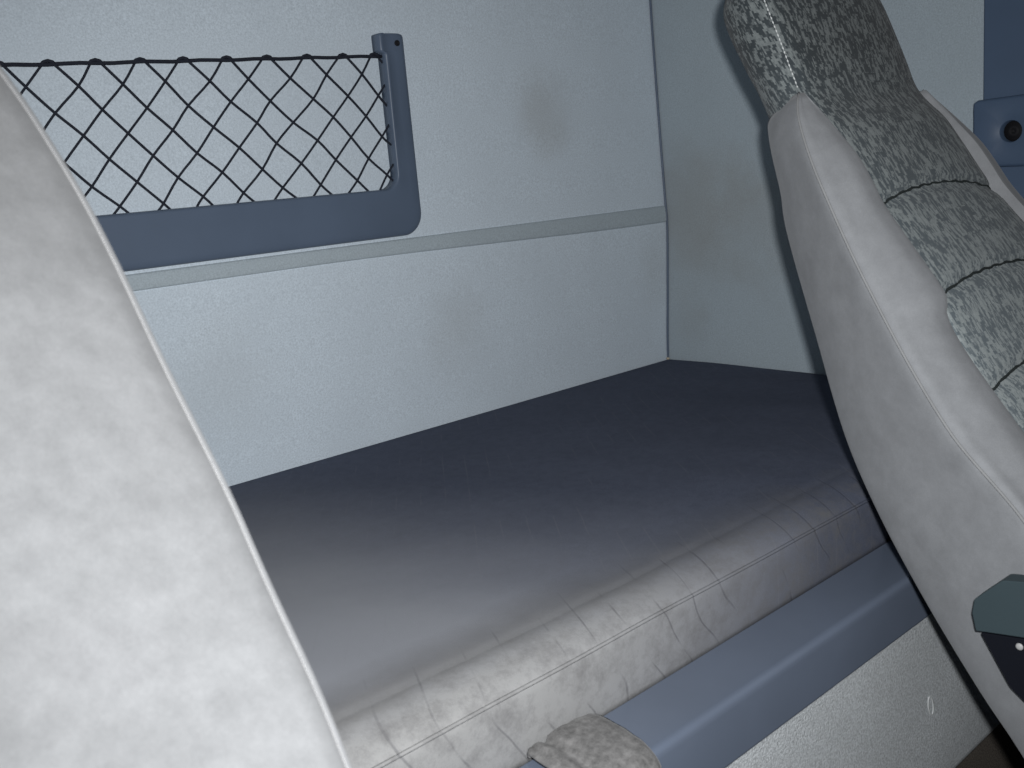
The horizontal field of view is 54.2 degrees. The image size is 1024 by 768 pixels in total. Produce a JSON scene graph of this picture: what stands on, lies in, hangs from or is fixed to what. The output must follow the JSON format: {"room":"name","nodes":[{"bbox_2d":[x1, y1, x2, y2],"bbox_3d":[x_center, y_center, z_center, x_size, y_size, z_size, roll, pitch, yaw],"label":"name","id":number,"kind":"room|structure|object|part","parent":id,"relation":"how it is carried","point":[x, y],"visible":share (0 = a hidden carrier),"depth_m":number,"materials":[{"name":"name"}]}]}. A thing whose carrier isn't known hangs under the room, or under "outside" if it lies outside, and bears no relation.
{"room":"vehicle interior","nodes":[
{"label":"vehicle interior","id":0,"kind":"room"},
{"bbox_2d":[0,0,666,486],"bbox_3d":[-0.453,-0.106,1.297,1.974,1.960,0.065,-15,15,-40],"label":"wall","id":1,"kind":"structure","parent":0,"point":[522,111],"depth_m":1.49,"materials":[{"name":"plastic"}]},
{"bbox_2d":[0,33,420,271],"bbox_3d":[-0.452,-0.286,1.218,0.825,0.288,0.020,-15,15,-40],"label":"pocket","id":2,"kind":"object","parent":1,"relation":"attached to","point":[176,236],"visible":0.91,"depth_m":1.33,"materials":[{"name":"blue plastic"}]},
{"bbox_3d":[-0.461,-0.386,1.199,0.748,0.026,0.004,-15,15,-40],"label":"elastic cord","id":3,"kind":"part","parent":2,"relation":"part of","materials":[{"name":"black fabric"}]},
{"bbox_2d":[125,206,665,290],"bbox_3d":[-0.431,-0.129,1.270,1.960,0.034,0.007,-15,15,-40],"label":"trim","id":4,"kind":"structure","parent":1,"relation":"attached to","point":[651,215],"depth_m":1.50,"materials":[{"name":"plastic"}]},
{"bbox_2d":[527,713,661,767],"bbox_3d":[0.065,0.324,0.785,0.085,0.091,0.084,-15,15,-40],"label":"armrest","id":5,"kind":"object","parent":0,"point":[591,740],"visible":1,"depth_m":0.78,"materials":[{"name":"grey fabric"}]},
{"bbox_2d":[651,0,983,374],"bbox_3d":[0.587,-0.273,1.657,0.084,1.960,0.900,-15,15,-40],"label":"wall","id":6,"kind":"structure","parent":0,"point":[736,296],"depth_m":1.78,"materials":[{"name":"plastic"}]},
{"bbox_2d":[649,0,668,356],"bbox_3d":[0.270,-0.540,1.867,0.004,1.350,0.021,-15,15,-40],"label":"trim","id":7,"kind":"structure","parent":6,"relation":"attached to","point":[650,1],"depth_m":1.89,"materials":[{"name":"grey plastic"}]},
{"bbox_2d":[973,94,1023,166],"bbox_3d":[0.714,-0.350,1.378,0.018,0.101,0.152,-15,15,-40],"label":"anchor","id":8,"kind":"object","parent":6,"relation":"attached to","point":[998,123],"visible":0.87,"depth_m":1.40,"materials":[{"name":"plastic"}]},
{"bbox_2d":[983,0,1023,198],"bbox_3d":[0.828,-0.447,1.280,0.066,1.510,0.414,-15,15,-40],"label":"trim","id":9,"kind":"structure","parent":6,"relation":"attached to","point":[1003,19],"depth_m":1.39,"materials":[{"name":"plastic"}]},
{"bbox_3d":[0.370,0.975,0.699,2.140,0.050,2.250,-15,15,-40],"label":"floor","id":10,"kind":"structure","parent":0,"visible":0},
{"bbox_2d":[0,66,351,767],"bbox_3d":[-0.174,0.383,0.177,0.545,1.410,0.964,-15,15,-40],"label":"seat","id":11,"kind":"object","parent":10,"relation":"on","point":[144,623],"visible":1,"depth_m":0.38,"materials":[{"name":"fabric"}]},
{"bbox_2d":[520,540,1023,767],"bbox_3d":[-0.121,0.571,1.132,1.967,0.648,0.769,-15,15,-40],"label":"bunk base","id":12,"kind":"object","parent":10,"relation":"on","point":[843,674],"visible":0.24,"depth_m":1.00,"materials":[{"name":"plastic"}]},
{"bbox_2d":[229,359,891,767],"bbox_3d":[-0.175,0.217,1.087,1.962,0.088,0.702,-15,15,-40],"label":"mattress","id":13,"kind":"object","parent":12,"relation":"on","point":[461,593],"visible":0.65,"depth_m":1.05,"materials":[{"name":"fabric"}]},
{"bbox_3d":[0.106,0.470,0.842,1.967,0.261,0.031,-15,15,-40],"label":"panel","id":14,"kind":"part","parent":12,"relation":"part of","materials":[{"name":"plastic"}]},
{"bbox_2d":[928,696,933,714],"bbox_3d":[0.482,0.370,1.151,0.014,0.026,0.001,-15,15,-40],"label":"thread","id":15,"kind":"object","parent":12,"relation":"attached to","point":[929,696],"visible":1,"depth_m":1.15},
{"bbox_2d":[723,0,1023,757],"bbox_3d":[0.662,0.211,0.920,0.576,1.300,0.964,-15,15,-40],"label":"seat","id":16,"kind":"object","parent":10,"relation":"on","point":[905,232],"visible":1,"depth_m":0.94,"materials":[{"name":"fabric"}]},
{"bbox_2d":[723,0,1023,431],"bbox_3d":[0.523,-0.049,0.998,0.385,0.800,0.613,-15,15,-40],"label":"cushion","id":17,"kind":"object","parent":16,"relation":"on","point":[900,222],"depth_m":0.98,"materials":[{"name":"fabric"}]}
]}

